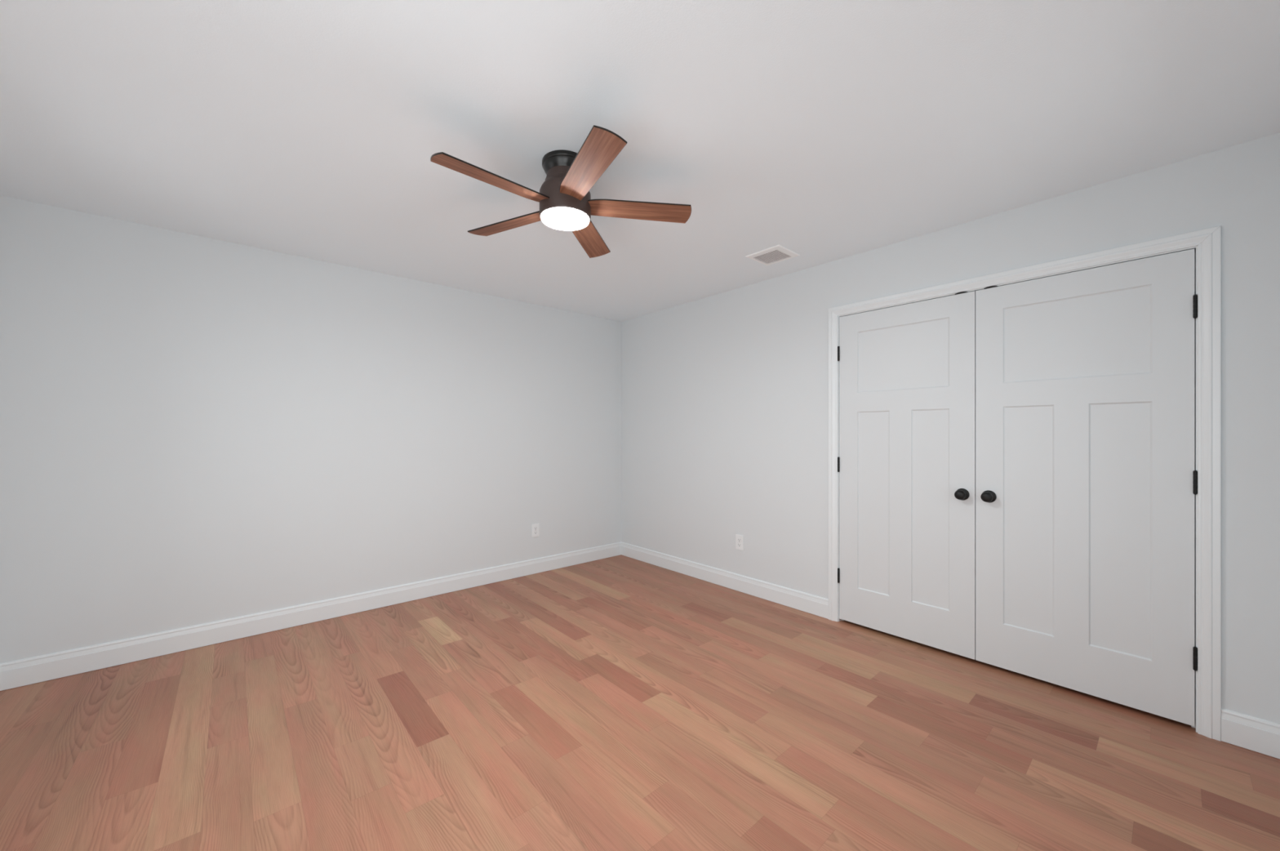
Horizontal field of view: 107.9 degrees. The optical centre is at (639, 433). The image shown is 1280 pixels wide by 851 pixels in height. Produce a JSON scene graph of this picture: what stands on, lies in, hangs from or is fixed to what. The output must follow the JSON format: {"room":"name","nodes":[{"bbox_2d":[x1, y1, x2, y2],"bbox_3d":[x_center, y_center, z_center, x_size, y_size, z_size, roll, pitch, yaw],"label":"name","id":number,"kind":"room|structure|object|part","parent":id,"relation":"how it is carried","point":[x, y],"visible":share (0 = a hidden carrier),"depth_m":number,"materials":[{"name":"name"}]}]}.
{"room":"empty bedroom","nodes":[
{"label":"empty bedroom","id":0,"kind":"room"},
{"bbox_2d":[0,195,621,662],"bbox_3d":[-1.728,0.044,3.629,4.210,2.440,0.120,0,0,-41],"label":"wall","id":1,"kind":"structure","parent":0,"point":[195,429],"depth_m":2.95,"materials":[{"name":"paint"}]},
{"bbox_2d":[0,541,621,690],"bbox_3d":[-1.684,1.197,3.579,3.970,0.131,0.014,0,0,-41],"label":"baseboard","id":2,"kind":"structure","parent":1,"relation":"attached to","point":[26,671],"depth_m":2.93,"materials":[{"name":"white paint"}]},
{"bbox_2d":[531,523,539,537],"bbox_3d":[-0.948,0.874,4.228,0.077,0.122,0.008,0,0,-41],"label":"wall outlet","id":3,"kind":"object","parent":1,"relation":"attached to","point":[535,526],"visible":1,"depth_m":4.22,"materials":[{"name":"white plastic"}]},
{"bbox_2d":[0,0,1279,321],"bbox_3d":[-0.069,-1.236,2.251,4.890,0.120,4.380,0,0,-41],"label":"ceiling","id":4,"kind":"structure","parent":0,"point":[823,131],"depth_m":1.73,"materials":[{"name":"paint"}]},
{"bbox_2d":[430,124,691,257],"bbox_3d":[-0.350,-1.048,2.000,1.039,0.254,1.073,0,0,-41],"label":"ceiling fan","id":5,"kind":"object","parent":4,"relation":"hanging from","point":[564,197],"visible":1,"depth_m":1.94,"materials":[{"name":"brown wood"}]},
{"bbox_3d":[-0.564,-0.986,1.808,0.464,0.006,0.126,0,11,-43],"label":"blade","id":6,"kind":"part","parent":5,"relation":"part of","materials":[{"name":"brown wood"}]},
{"bbox_3d":[-0.607,-0.986,2.187,0.464,0.006,0.126,0,11,29],"label":"blade","id":7,"kind":"part","parent":5,"relation":"part of","materials":[{"name":"brown wood"}]},
{"bbox_2d":[541,207,589,230],"bbox_3d":[-0.325,-0.929,2.027,0.207,0.016,0.207,0,0,-41],"label":"diffuser","id":8,"kind":"object","parent":5,"relation":"attached to","point":[557,218],"depth_m":1.99,"materials":[{"name":"white glass"}]},
{"bbox_3d":[-0.260,-0.986,2.345,0.126,0.006,0.464,-12,-2,11],"label":"blade","id":9,"kind":"part","parent":5,"relation":"part of","materials":[{"name":"brown wood"}]},
{"bbox_3d":[-0.191,-0.986,1.732,0.126,0.006,0.464,13,-5,-24],"label":"blade","id":10,"kind":"part","parent":5,"relation":"part of","materials":[{"name":"brown wood"}]},
{"bbox_3d":[-0.003,-0.986,2.064,0.464,0.006,0.126,0,-11,-7],"label":"blade","id":11,"kind":"part","parent":5,"relation":"part of","materials":[{"name":"brown wood"}]},
{"bbox_2d":[746,244,799,265],"bbox_3d":[0.874,-1.172,3.071,0.250,0.007,0.250,0,0,-41],"label":"ceiling vent","id":12,"kind":"object","parent":4,"relation":"in","point":[777,253],"visible":1,"depth_m":3.06,"materials":[{"name":"metal"}]},
{"bbox_2d":[753,249,790,263],"bbox_3d":[0.875,-1.172,3.087,0.172,0.005,0.184,0,0,-41],"label":"grille","id":13,"kind":"object","parent":12,"relation":"attached to","point":[772,256],"depth_m":3.09,"materials":[{"name":"grey metal"}]},
{"bbox_2d":[0,554,1279,850],"bbox_3d":[-0.026,1.264,2.289,4.766,0.001,4.140,0,0,-41],"label":"floor","id":14,"kind":"structure","parent":0,"point":[620,702],"depth_m":1.90,"materials":[{"name":"brown wood"}]},
{"bbox_2d":[621,132,1279,723],"bbox_3d":[1.253,0.044,3.330,0.120,2.440,4.260,0,0,-41],"label":"wall","id":15,"kind":"structure","parent":0,"point":[725,395],"depth_m":3.11,"materials":[{"name":"paint"}]},
{"bbox_2d":[621,541,828,618],"bbox_3d":[0.544,1.197,4.036,0.014,0.131,2.263,0,0,-41],"label":"baseboard","id":16,"kind":"structure","parent":15,"relation":"attached to","point":[797,599],"depth_m":3.77,"materials":[{"name":"white paint"}]},
{"bbox_2d":[735,533,743,551],"bbox_3d":[0.801,0.872,3.749,0.008,0.122,0.077,0,0,-41],"label":"wall outlet","id":17,"kind":"object","parent":15,"relation":"attached to","point":[739,538],"visible":1,"depth_m":3.74,"materials":[{"name":"white plastic"}]},
{"bbox_2d":[837,290,975,659],"bbox_3d":[1.581,0.228,2.845,0.095,2.029,0.769,0,0,-41],"label":"door","id":18,"kind":"structure","parent":15,"relation":"in","point":[906,460],"depth_m":2.80,"materials":[{"name":"white paint"}]},
{"bbox_3d":[1.780,0.337,2.586,0.053,0.054,0.054,0,0,-41],"label":"handle","id":19,"kind":"part","parent":18,"relation":"part of","materials":[{"name":"black metal"}]},
{"bbox_2d":[828,225,1221,741],"bbox_3d":[1.887,0.203,2.592,0.138,2.122,1.680,0,0,-41],"label":"door frame","id":20,"kind":"structure","parent":15,"relation":"attached to","point":[1206,243],"depth_m":1.96,"materials":[{"name":"white paint"}]},
{"bbox_3d":[1.309,0.203,3.161,0.018,2.122,0.062,0,0,-41],"label":"casing","id":21,"kind":"part","parent":20,"relation":"part of","materials":[{"name":"white paint"}]},
{"bbox_3d":[1.899,-0.791,2.518,0.034,0.007,0.060,0,0,-41],"label":"strike plate","id":22,"kind":"part","parent":20,"relation":"part of","materials":[{"name":"black metal"}]},
{"bbox_3d":[2.376,0.203,1.944,0.018,2.122,0.062,0,0,-41],"label":"casing","id":23,"kind":"part","parent":20,"relation":"part of","materials":[{"name":"white paint"}]},
{"bbox_2d":[975,248,1197,725],"bbox_3d":[2.094,0.228,2.260,0.095,2.029,0.782,0,0,-41],"label":"door","id":24,"kind":"structure","parent":15,"relation":"in","point":[1086,477],"depth_m":2.22,"materials":[{"name":"white paint"}]},
{"bbox_3d":[1.860,0.337,2.495,0.053,0.054,0.054,0,0,-41],"label":"handle","id":25,"kind":"part","parent":24,"relation":"part of","materials":[{"name":"black metal"}]},
{"bbox_2d":[1221,707,1279,758],"bbox_3d":[2.462,1.197,1.848,0.014,0.131,0.197,0,0,-41],"label":"baseboard","id":26,"kind":"structure","parent":15,"relation":"attached to","point":[1259,735],"depth_m":1.86,"materials":[{"name":"white paint"}]}
]}

